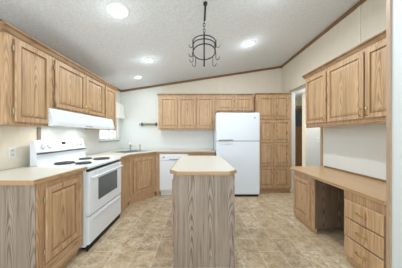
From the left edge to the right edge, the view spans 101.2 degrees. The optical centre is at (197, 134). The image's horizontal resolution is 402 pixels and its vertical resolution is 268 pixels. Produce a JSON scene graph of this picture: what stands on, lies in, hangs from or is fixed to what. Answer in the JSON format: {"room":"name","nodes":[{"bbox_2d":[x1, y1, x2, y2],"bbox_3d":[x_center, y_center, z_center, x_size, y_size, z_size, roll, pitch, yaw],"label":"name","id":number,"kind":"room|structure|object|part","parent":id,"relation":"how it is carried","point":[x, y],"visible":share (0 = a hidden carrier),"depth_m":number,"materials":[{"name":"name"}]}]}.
{"room":"kitchen","nodes":[
{"label":"kitchen","id":0,"kind":"room"},
{"bbox_2d":[0,37,117,170],"bbox_3d":[-1.940,0.090,1.285,0.120,2.360,5.770,0,0,0],"label":"wall","id":1,"kind":"structure","parent":0,"point":[20,138],"depth_m":1.72,"materials":[{"name":"white paint"}]},
{"bbox_2d":[8,147,15,158],"bbox_3d":[-1.876,0.180,1.672,0.008,0.116,0.072,0,0,0],"label":"power outlet","id":2,"kind":"object","parent":1,"relation":"attached to","point":[11,150],"visible":1,"depth_m":1.66,"materials":[{"name":"white plastic"}]},
{"bbox_2d":[0,32,51,126],"bbox_3d":[-1.690,-0.464,1.557,0.370,0.753,0.424,0,0,0],"label":"upper cabinet","id":3,"kind":"object","parent":1,"relation":"attached to","point":[25,70],"visible":1,"depth_m":1.47,"materials":[{"name":"brown wood"}]},
{"bbox_3d":[-1.548,-0.467,1.562,0.022,0.710,0.335,0,0,0],"label":"door","id":4,"kind":"part","parent":3,"relation":"part of","materials":[{"name":"brown wood"}]},
{"bbox_2d":[37,127,40,139],"bbox_3d":[-1.873,0.125,1.950,0.014,0.430,0.040,0,0,0],"label":"trim","id":5,"kind":"structure","parent":1,"relation":"attached to","point":[38,128],"depth_m":1.94,"materials":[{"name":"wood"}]},
{"bbox_2d":[41,126,98,154],"bbox_3d":[-1.877,0.025,2.555,0.006,0.630,1.170,0,0,0],"label":"backsplash","id":6,"kind":"structure","parent":1,"relation":"attached to","point":[90,138],"depth_m":2.56,"materials":[{"name":"white paint"}]},
{"bbox_2d":[52,57,103,117],"bbox_3d":[-1.690,-0.561,2.252,0.370,0.558,0.964,0,0,0],"label":"upper cabinet","id":7,"kind":"object","parent":1,"relation":"attached to","point":[74,91],"visible":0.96,"depth_m":2.08,"materials":[{"name":"brown wood"}]},
{"bbox_2d":[0,21,117,90],"bbox_3d":[-1.692,-0.874,2.248,0.335,0.065,1.875,0,0,0],"label":"crown molding","id":8,"kind":"structure","parent":7,"relation":"on","point":[5,26],"depth_m":1.69,"materials":[{"name":"brown wood"}]},
{"bbox_3d":[-1.548,-0.562,2.031,0.022,0.520,0.483,0,0,0],"label":"door","id":9,"kind":"part","parent":7,"relation":"part of","materials":[{"name":"brown wood"}]},
{"bbox_2d":[48,108,113,129],"bbox_3d":[-1.672,-0.185,2.328,0.374,0.186,1.255,0,0,0],"label":"range hood","id":10,"kind":"object","parent":7,"relation":"attached to","point":[57,118],"visible":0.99,"depth_m":2.04,"materials":[{"name":"white metal"}]},
{"bbox_3d":[-1.548,-0.562,2.499,0.022,0.520,0.429,0,0,0],"label":"door","id":11,"kind":"part","parent":7,"relation":"part of","materials":[{"name":"brown wood"}]},
{"bbox_2d":[84,84,115,129],"bbox_3d":[-1.706,-0.464,2.942,0.338,0.753,0.414,0,0,0],"label":"upper cabinet","id":12,"kind":"object","parent":1,"relation":"attached to","point":[109,94],"visible":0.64,"depth_m":2.89,"materials":[{"name":"brown wood"}]},
{"bbox_3d":[-1.569,-0.464,2.942,0.019,0.753,0.414,0,0,0],"label":"frame","id":13,"kind":"part","parent":12,"relation":"part of","materials":[{"name":"brown wood"}]},
{"bbox_3d":[-1.548,-0.465,2.942,0.022,0.715,0.345,0,0,0],"label":"door","id":14,"kind":"part","parent":12,"relation":"part of","materials":[{"name":"brown wood"}]},
{"bbox_2d":[98,118,119,141],"bbox_3d":[-1.915,-0.305,3.520,0.130,0.880,0.800,0,0,0],"label":"window","id":15,"kind":"structure","parent":1,"relation":"in","point":[104,135],"depth_m":3.56,"materials":[{"name":"white glass"}]},
{"bbox_3d":[-1.947,-0.305,3.395,0.006,0.750,0.410,0,0,0],"label":"pane","id":16,"kind":"part","parent":15,"relation":"part of","materials":[{"name":"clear glass"}]},
{"bbox_3d":[-1.937,-0.305,3.737,0.006,0.750,0.225,0,0,0],"label":"pane","id":17,"kind":"part","parent":15,"relation":"part of","materials":[{"name":"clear glass"}]},
{"bbox_2d":[99,91,120,152],"bbox_3d":[-1.877,-0.365,3.595,0.006,1.410,0.910,0,0,0],"label":"wall panel","id":18,"kind":"object","parent":1,"relation":"attached to","point":[110,145],"depth_m":3.68,"materials":[{"name":"white paint"}]},
{"bbox_2d":[116,102,124,118],"bbox_3d":[-1.815,-0.560,3.545,0.116,0.340,0.930,0,0,0],"label":"window valance","id":19,"kind":"object","parent":1,"relation":"attached to","point":[119,107],"visible":0.4,"depth_m":3.81,"materials":[{"name":"white fabric"}]},
{"bbox_2d":[0,0,359,97],"bbox_3d":[1.150,-1.449,1.700,6.300,0.754,6.600,0,0,0],"label":"ceiling","id":20,"kind":"structure","parent":0,"point":[115,50],"depth_m":2.18,"materials":[{"name":"white paint"}]},
{"bbox_2d":[105,2,129,18],"bbox_3d":[-0.800,-1.248,1.662,0.221,0.043,0.223,0,0,6],"label":"recessed light","id":21,"kind":"object","parent":20,"relation":"in","point":[117,10],"visible":1,"depth_m":1.64,"materials":[{"name":"white plastic"}]},
{"bbox_2d":[144,58,153,62],"bbox_3d":[-0.809,-1.246,2.756,0.168,0.036,0.169,0,0,6],"label":"recessed light","id":22,"kind":"object","parent":20,"relation":"in","point":[148,60],"visible":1,"depth_m":2.73,"materials":[{"name":"white plastic"}]},
{"bbox_2d":[189,1,219,66],"bbox_3d":[0.070,-1.051,1.730,0.330,0.666,0.342,0,0,0],"label":"pot rack","id":23,"kind":"object","parent":20,"relation":"hanging from","point":[204,2],"visible":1,"depth_m":1.72,"materials":[{"name":"black metal"}]},
{"bbox_3d":[0.070,-0.905,1.730,0.016,0.350,0.015,0,0,0],"label":"rod","id":24,"kind":"part","parent":23,"relation":"part of","materials":[{"name":"black metal"}]},
{"bbox_3d":[0.078,-1.277,1.730,0.029,0.156,0.020,0,0,0],"label":"rod","id":25,"kind":"part","parent":23,"relation":"part of","materials":[{"name":"black metal"}]},
{"bbox_2d":[245,41,254,46],"bbox_3d":[0.865,-1.501,2.718,0.168,0.036,0.169,0,0,6],"label":"recessed light","id":26,"kind":"object","parent":20,"relation":"in","point":[250,43],"visible":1,"depth_m":2.71,"materials":[{"name":"white plastic"}]},
{"bbox_2d":[63,191,355,267],"bbox_3d":[1.150,1.320,1.750,6.300,0.100,6.700,0,0,0],"label":"floor","id":27,"kind":"structure","parent":0,"point":[268,231],"depth_m":2.00,"materials":[{"name":"tile"}]},
{"bbox_2d":[0,171,82,267],"bbox_3d":[-1.535,0.824,1.516,0.710,0.892,0.521,0,0,0],"label":"base cabinet","id":28,"kind":"object","parent":27,"relation":"on","point":[41,225],"visible":0.95,"depth_m":1.31,"materials":[{"name":"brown wood"}]},
{"bbox_3d":[-1.562,0.824,1.259,0.655,0.892,0.006,0,0,0],"label":"panel","id":29,"kind":"part","parent":28,"relation":"part of","materials":[{"name":"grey wood"}]},
{"bbox_2d":[0,167,86,184],"bbox_3d":[-1.530,0.358,1.506,0.684,0.037,0.545,0,0,0],"label":"countertop","id":30,"kind":"structure","parent":28,"relation":"on","point":[21,175],"depth_m":1.45,"materials":[{"name":"beige laminate"}]},
{"bbox_3d":[-1.244,0.781,1.520,0.019,0.807,0.515,0,0,0],"label":"frame","id":31,"kind":"part","parent":28,"relation":"part of","materials":[{"name":"brown wood"}]},
{"bbox_3d":[-1.222,0.728,1.514,0.022,0.595,0.375,0,0,0],"label":"door","id":32,"kind":"part","parent":28,"relation":"part of","materials":[{"name":"brown wood"}]},
{"bbox_3d":[-1.232,1.113,1.522,0.005,0.115,0.480,0,0,0],"label":"rail","id":33,"kind":"part","parent":28,"relation":"part of","materials":[{"name":"brown wood"}]},
{"bbox_2d":[30,139,122,250],"bbox_3d":[-1.468,0.662,2.169,0.694,1.215,0.768,0,0,0],"label":"electric range","id":34,"kind":"object","parent":27,"relation":"on","point":[102,176],"visible":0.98,"depth_m":2.01,"materials":[{"name":"white metal"}]},
{"bbox_2d":[39,157,120,168],"bbox_3d":[-1.500,0.359,2.169,0.630,0.028,0.768,0,0,0],"label":"cooktop","id":35,"kind":"object","parent":34,"relation":"in","point":[89,162],"depth_m":2.04,"materials":[{"name":"white metal"}]},
{"bbox_3d":[-1.196,1.049,2.169,0.035,0.302,0.754,0,0,0],"label":"storage drawer","id":36,"kind":"part","parent":34,"relation":"part of","materials":[{"name":"white metal"}]},
{"bbox_3d":[-1.194,0.646,2.169,0.039,0.477,0.754,0,0,0],"label":"oven door","id":37,"kind":"part","parent":34,"relation":"part of","materials":[{"name":"white metal"}]},
{"bbox_3d":[-1.149,0.465,2.169,0.055,0.032,0.670,0,0,0],"label":"oven handle","id":38,"kind":"part","parent":34,"relation":"part of","materials":[{"name":"white metal"}]},
{"bbox_2d":[119,157,128,213],"bbox_3d":[-1.548,0.824,2.758,0.655,0.892,0.392,0,0,0],"label":"base cabinet","id":39,"kind":"object","parent":27,"relation":"on","point":[125,161],"visible":0.24,"depth_m":2.76,"materials":[{"name":"brown wood"}]},
{"bbox_2d":[129,153,155,204],"bbox_3d":[-1.370,0.824,3.498,1.004,0.892,1.081,0,0,0],"label":"base cabinet","id":40,"kind":"object","parent":27,"relation":"on","point":[142,168],"visible":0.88,"depth_m":3.16,"materials":[{"name":"brown wood"}]},
{"bbox_3d":[-1.034,0.765,3.196,0.022,0.650,0.466,0,0,36],"label":"door","id":41,"kind":"part","parent":40,"relation":"part of","materials":[{"name":"brown wood"}]},
{"bbox_2d":[85,149,214,158],"bbox_3d":[-0.748,0.358,3.299,2.240,0.037,1.473,0,0,0],"label":"countertop","id":42,"kind":"structure","parent":40,"relation":"on","point":[112,153],"depth_m":3.41,"materials":[{"name":"beige laminate"}]},
{"bbox_2d":[115,150,146,152],"bbox_3d":[-1.370,0.414,3.420,0.430,0.161,0.570,0,0,36],"label":"sink","id":43,"kind":"object","parent":42,"relation":"in","point":[127,151],"visible":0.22,"depth_m":3.54,"materials":[{"name":"silver metal"}]},
{"bbox_2d":[156,153,159,194],"bbox_3d":[-0.830,0.824,3.729,0.073,0.892,0.560,0,0,0],"label":"filler panel","id":44,"kind":"object","parent":27,"relation":"on","point":[157,154],"visible":0.49,"depth_m":3.45,"materials":[{"name":"brown wood"}]},
{"bbox_2d":[160,153,188,194],"bbox_3d":[-0.490,0.829,3.709,0.594,0.882,0.602,0,0,0],"label":"dishwasher","id":45,"kind":"object","parent":27,"relation":"on","point":[167,160],"visible":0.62,"depth_m":3.43,"materials":[{"name":"white plastic"}]},
{"bbox_3d":[-0.490,0.838,3.438,0.594,0.605,0.021,0,0,0],"label":"door","id":46,"kind":"part","parent":45,"relation":"part of","materials":[{"name":"white metal"}]},
{"bbox_3d":[-0.490,0.460,3.437,0.594,0.140,0.025,0,0,0],"label":"control panel","id":47,"kind":"part","parent":45,"relation":"part of","materials":[{"name":"white plastic"}]},
{"bbox_2d":[189,153,214,155],"bbox_3d":[0.087,0.824,3.715,0.545,0.892,0.640,0,0,0],"label":"base cabinet","id":48,"kind":"object","parent":27,"relation":"on","point":[190,154],"visible":0.02,"depth_m":3.45,"materials":[{"name":"brown wood"}]},
{"bbox_2d":[172,174,234,267],"bbox_3d":[0.036,0.824,2.117,0.638,0.892,1.086,0,0,0],"label":"kitchen island","id":49,"kind":"object","parent":27,"relation":"on","point":[203,206],"visible":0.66,"depth_m":1.58,"materials":[{"name":"grey wood"}]},
{"bbox_3d":[-0.240,0.770,1.868,0.022,0.660,0.480,0,0,0],"label":"door","id":50,"kind":"part","parent":49,"relation":"part of","materials":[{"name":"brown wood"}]},
{"bbox_2d":[170,156,236,174],"bbox_3d":[0.056,0.358,2.126,0.658,0.037,1.170,0,0,0],"label":"island countertop","id":51,"kind":"structure","parent":49,"relation":"on","point":[185,165],"depth_m":1.78,"materials":[{"name":"beige laminate"}]},
{"bbox_2d":[214,112,259,195],"bbox_3d":[0.830,0.394,3.678,0.890,1.752,0.684,0,0,0],"label":"refrigerator","id":52,"kind":"object","parent":27,"relation":"on","point":[236,135],"visible":0.87,"depth_m":3.38,"materials":[{"name":"white metal"}]},
{"bbox_3d":[0.830,-0.169,3.408,0.890,0.582,0.055,0,0,0],"label":"freezer door","id":53,"kind":"part","parent":52,"relation":"part of","materials":[{"name":"white metal"}]},
{"bbox_2d":[251,95,290,191],"bbox_3d":[1.670,0.198,3.793,0.760,2.145,0.497,0,0,0],"label":"pantry cabinet","id":54,"kind":"object","parent":27,"relation":"on","point":[274,110],"visible":0.91,"depth_m":3.58,"materials":[{"name":"brown wood"}]},
{"bbox_3d":[1.496,-0.598,3.587,0.312,0.495,0.022,0,0,0],"label":"door","id":55,"kind":"part","parent":54,"relation":"part of","materials":[{"name":"brown wood"}]},
{"bbox_3d":[1.496,-0.075,3.587,0.312,0.480,0.022,0,0,0],"label":"door","id":56,"kind":"part","parent":54,"relation":"part of","materials":[{"name":"brown wood"}]},
{"bbox_3d":[1.496,0.427,3.587,0.312,0.485,0.022,0,0,0],"label":"door","id":57,"kind":"part","parent":54,"relation":"part of","materials":[{"name":"brown wood"}]},
{"bbox_3d":[1.496,0.917,3.587,0.312,0.445,0.022,0,0,0],"label":"door","id":58,"kind":"part","parent":54,"relation":"part of","materials":[{"name":"brown wood"}]},
{"bbox_3d":[1.828,-0.598,3.587,0.324,0.495,0.022,0,0,0],"label":"door","id":59,"kind":"part","parent":54,"relation":"part of","materials":[{"name":"brown wood"}]},
{"bbox_3d":[1.828,-0.075,3.587,0.324,0.480,0.022,0,0,0],"label":"door","id":60,"kind":"part","parent":54,"relation":"part of","materials":[{"name":"brown wood"}]},
{"bbox_3d":[1.828,0.427,3.587,0.324,0.485,0.022,0,0,0],"label":"door","id":61,"kind":"part","parent":54,"relation":"part of","materials":[{"name":"brown wood"}]},
{"bbox_3d":[1.828,0.917,3.587,0.324,0.445,0.022,0,0,0],"label":"door","id":62,"kind":"part","parent":54,"relation":"part of","materials":[{"name":"brown wood"}]},
{"bbox_2d":[293,171,343,233],"bbox_3d":[1.741,0.908,2.328,0.622,0.724,0.435,0,0,0],"label":"base cabinet","id":63,"kind":"object","parent":27,"relation":"on","point":[317,204],"visible":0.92,"depth_m":2.11,"materials":[{"name":"brown wood"}]},
{"bbox_3d":[1.472,0.877,2.348,0.022,0.525,0.355,0,0,0],"label":"door","id":64,"kind":"part","parent":63,"relation":"part of","materials":[{"name":"brown wood"}]},
{"bbox_3d":[1.494,0.873,2.328,0.019,0.654,0.435,0,0,0],"label":"frame","id":65,"kind":"part","parent":63,"relation":"part of","materials":[{"name":"brown wood"}]},
{"bbox_2d":[290,166,385,204],"bbox_3d":[1.752,0.519,2.010,0.600,0.052,1.440,0,0,0],"label":"countertop","id":66,"kind":"structure","parent":63,"relation":"on","point":[374,189],"depth_m":1.87,"materials":[{"name":"brown wood"}]},
{"bbox_2d":[344,190,385,267],"bbox_3d":[1.741,0.908,1.481,0.622,0.724,0.382,0,0,0],"label":"base cabinet","id":67,"kind":"object","parent":27,"relation":"on","point":[364,218],"visible":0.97,"depth_m":1.45,"materials":[{"name":"brown wood"}]},
{"bbox_3d":[1.472,0.720,1.472,0.022,0.170,0.340,0,0,0],"label":"drawer","id":68,"kind":"part","parent":67,"relation":"part of","materials":[{"name":"brown wood"}]},
{"bbox_3d":[1.472,0.900,1.472,0.022,0.170,0.340,0,0,0],"label":"drawer","id":69,"kind":"part","parent":67,"relation":"part of","materials":[{"name":"brown wood"}]},
{"bbox_3d":[1.472,1.080,1.472,0.022,0.170,0.340,0,0,0],"label":"drawer","id":70,"kind":"part","parent":67,"relation":"part of","materials":[{"name":"brown wood"}]},
{"bbox_2d":[161,68,280,149],"bbox_3d":[0.145,-0.218,4.110,4.050,2.976,0.120,0,0,0],"label":"wall","id":71,"kind":"structure","parent":0,"point":[253,82],"depth_m":4.05,"materials":[{"name":"beige paint"}]},
{"bbox_2d":[121,86,160,120],"bbox_3d":[-1.379,-0.781,4.047,0.989,0.861,0.006,0,0,0],"label":"wall panel","id":72,"kind":"object","parent":71,"relation":"attached to","point":[142,104],"depth_m":4.04,"materials":[{"name":"paint"}]},
{"bbox_2d":[139,123,157,125],"bbox_3d":[-1.190,-0.260,4.000,0.461,0.096,0.096,0,0,0],"label":"towel bar","id":73,"kind":"object","parent":71,"relation":"attached to","point":[141,124],"visible":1,"depth_m":3.98,"materials":[{"name":"brown metal"}]},
{"bbox_2d":[121,121,213,148],"bbox_3d":[-0.737,-0.005,4.047,2.274,0.690,0.006,0,0,0],"label":"backsplash","id":74,"kind":"structure","parent":71,"relation":"attached to","point":[147,136],"depth_m":4.04,"materials":[{"name":"white paint"}]},
{"bbox_2d":[158,96,215,129],"bbox_3d":[-0.237,-0.502,3.857,1.295,0.775,0.373,0,0,0],"label":"upper cabinet","id":75,"kind":"object","parent":71,"relation":"attached to","point":[174,112],"visible":1,"depth_m":3.70,"materials":[{"name":"brown wood"}]},
{"bbox_3d":[-0.647,-0.500,3.712,0.395,0.700,0.022,0,0,0],"label":"door","id":76,"kind":"part","parent":75,"relation":"part of","materials":[{"name":"brown wood"}]},
{"bbox_3d":[-0.235,-0.500,3.712,0.390,0.700,0.022,0,0,0],"label":"door","id":77,"kind":"part","parent":75,"relation":"part of","materials":[{"name":"brown wood"}]},
{"bbox_3d":[0.185,-0.500,3.712,0.400,0.700,0.022,0,0,0],"label":"door","id":78,"kind":"part","parent":75,"relation":"part of","materials":[{"name":"brown wood"}]},
{"bbox_2d":[157,93,291,95],"bbox_3d":[0.571,-0.901,3.809,2.956,0.051,0.462,0,0,0],"label":"crown molding","id":79,"kind":"structure","parent":75,"relation":"on","point":[157,94],"depth_m":3.71,"materials":[{"name":"brown wood"}]},
{"bbox_2d":[122,66,280,91],"bbox_3d":[0.090,-1.366,4.031,3.880,0.634,0.026,0,0,0],"label":"trim","id":80,"kind":"structure","parent":71,"relation":"attached to","point":[277,67],"depth_m":4.02,"materials":[{"name":"brown wood"}]},
{"bbox_2d":[219,77,220,95],"bbox_3d":[0.550,-1.150,4.046,0.040,0.519,0.008,0,0,0],"label":"trim","id":81,"kind":"structure","parent":71,"relation":"attached to","point":[219,77],"depth_m":4.04,"materials":[{"name":"beige paint"}]},
{"bbox_2d":[216,96,253,112],"bbox_3d":[0.840,-0.710,3.857,0.855,0.360,0.373,0,0,0],"label":"upper cabinet","id":82,"kind":"object","parent":71,"relation":"attached to","point":[224,104],"visible":0.97,"depth_m":3.71,"materials":[{"name":"brown wood"}]},
{"bbox_3d":[0.625,-0.703,3.712,0.385,0.295,0.022,0,0,0],"label":"door","id":83,"kind":"part","parent":82,"relation":"part of","materials":[{"name":"brown wood"}]},
{"bbox_3d":[1.034,-0.703,3.712,0.385,0.295,0.022,0,0,0],"label":"door","id":84,"kind":"part","parent":82,"relation":"part of","materials":[{"name":"brown wood"}]},
{"bbox_2d":[267,70,268,92],"bbox_3d":[1.730,-1.259,4.046,0.040,0.659,0.008,0,0,0],"label":"trim","id":85,"kind":"structure","parent":71,"relation":"attached to","point":[267,70],"depth_m":4.04,"materials":[{"name":"beige paint"}]},
{"bbox_2d":[295,98,301,108],"bbox_3d":[3.185,0.090,4.950,2.030,2.360,0.100,0,0,0],"label":"wall","id":86,"kind":"structure","parent":0,"point":[298,101],"depth_m":4.90,"materials":[{"name":"beige paint"}]},
{"bbox_2d":[295,109,301,165],"bbox_3d":[2.740,0.245,4.849,0.760,2.050,0.102,0,0,0],"label":"door","id":87,"kind":"structure","parent":86,"relation":"in","point":[298,112],"depth_m":4.87,"materials":[{"name":"brown wood"}]},
{"bbox_3d":[2.775,-0.490,4.865,0.630,0.480,0.006,0,0,0],"label":"pane","id":88,"kind":"part","parent":87,"relation":"part of","materials":[{"name":"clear glass"}]},
{"bbox_2d":[306,127,319,165],"bbox_3d":[3.480,0.090,4.250,1.440,2.360,0.100,0,0,0],"label":"wall","id":89,"kind":"structure","parent":0,"point":[312,146],"depth_m":4.20,"materials":[{"name":"white paint"}]},
{"bbox_2d":[302,93,305,165],"bbox_3d":[2.748,0.092,4.250,0.025,2.355,0.130,0,0,0],"label":"trim","id":90,"kind":"structure","parent":89,"relation":"attached to","point":[303,94],"depth_m":4.26,"materials":[{"name":"beige paint"}]},
{"bbox_2d":[281,0,385,166],"bbox_3d":[2.115,-0.209,2.660,0.110,2.959,2.780,0,0,0],"label":"wall","id":91,"kind":"structure","parent":0,"point":[342,37],"depth_m":2.44,"materials":[{"name":"beige paint"}]},
{"bbox_2d":[290,86,304,191],"bbox_3d":[2.117,0.155,3.210,0.110,2.230,0.940,0,0,0],"label":"trim","id":92,"kind":"structure","parent":91,"relation":"attached to","point":[303,87],"depth_m":3.67,"materials":[{"name":"white paint"}]},
{"bbox_2d":[299,53,300,85],"bbox_3d":[2.056,-1.308,3.300,0.008,0.657,0.040,0,0,0],"label":"trim","id":93,"kind":"structure","parent":91,"relation":"attached to","point":[300,53],"depth_m":3.29,"materials":[{"name":"beige paint"}]},
{"bbox_2d":[289,84,322,165],"bbox_3d":[2.054,-0.235,3.195,0.013,1.490,0.970,0,0,0],"label":"trim","id":94,"kind":"structure","parent":91,"relation":"attached to","point":[321,128],"depth_m":2.73,"materials":[{"name":"brown wood"}]},
{"bbox_2d":[305,68,327,126],"bbox_3d":[1.885,-0.527,2.473,0.331,0.785,0.455,0,0,0],"label":"upper cabinet","id":95,"kind":"object","parent":91,"relation":"attached to","point":[316,84],"visible":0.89,"depth_m":2.43,"materials":[{"name":"brown wood"}]},
{"bbox_2d":[281,0,366,67],"bbox_3d":[2.047,-1.661,2.658,0.025,0.053,2.772,0,0,0],"label":"trim","id":96,"kind":"structure","parent":91,"relation":"attached to","point":[360,2],"depth_m":2.56,"materials":[{"name":"brown wood"}]},
{"bbox_2d":[324,123,385,179],"bbox_3d":[2.057,0.190,1.975,0.006,0.640,1.390,0,0,0],"label":"backsplash","id":97,"kind":"structure","parent":91,"relation":"attached to","point":[360,149],"depth_m":2.10,"materials":[{"name":"white paint"}]},
{"bbox_2d":[327,38,385,124],"bbox_3d":[1.885,-0.527,1.767,0.331,0.785,0.954,0,0,0],"label":"upper cabinet","id":98,"kind":"object","parent":91,"relation":"attached to","point":[356,84],"visible":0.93,"depth_m":1.78,"materials":[{"name":"brown wood"}]},
{"bbox_2d":[302,29,385,78],"bbox_3d":[1.890,-0.949,2.015,0.310,0.055,1.450,0,0,0],"label":"crown molding","id":99,"kind":"structure","parent":98,"relation":"on","point":[382,34],"depth_m":1.89,"materials":[{"name":"brown wood"}]},
{"bbox_3d":[1.762,-0.530,1.990,0.022,0.710,0.485,0,0,0],"label":"door","id":100,"kind":"part","parent":98,"relation":"part of","materials":[{"name":"brown wood"}]},
{"bbox_2d":[306,121,385,127],"bbox_3d":[1.787,-0.123,1.995,0.020,0.021,1.410,0,0,0],"label":"rail","id":101,"kind":"object","parent":98,"relation":"attached to","point":[377,122],"visible":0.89,"depth_m":1.92,"materials":[{"name":"brown wood"}]},
{"bbox_3d":[1.762,-0.530,1.516,0.022,0.710,0.423,0,0,0],"label":"door","id":102,"kind":"part","parent":98,"relation":"part of","materials":[{"name":"brown wood"}]},
{"bbox_2d":[357,5,360,51],"bbox_3d":[2.056,-1.318,2.100,0.008,0.637,0.040,0,0,0],"label":"trim","id":103,"kind":"structure","parent":91,"relation":"attached to","point":[359,7],"depth_m":2.09,"materials":[{"name":"beige paint"}]},
{"bbox_2d":[392,0,401,267],"bbox_3d":[1.827,-0.166,-0.164,0.685,2.872,2.872,0,0,0],"label":"wall","id":104,"kind":"structure","parent":0,"point":[396,4],"depth_m":1.23,"materials":[{"name":"white paint"}]},
{"bbox_2d":[386,0,391,267],"bbox_3d":[1.489,-0.161,1.273,0.036,2.862,0.026,0,0,0],"label":"trim","id":105,"kind":"structure","parent":104,"relation":"attached to","point":[388,2],"depth_m":1.27,"materials":[{"name":"brown wood"}]}
]}

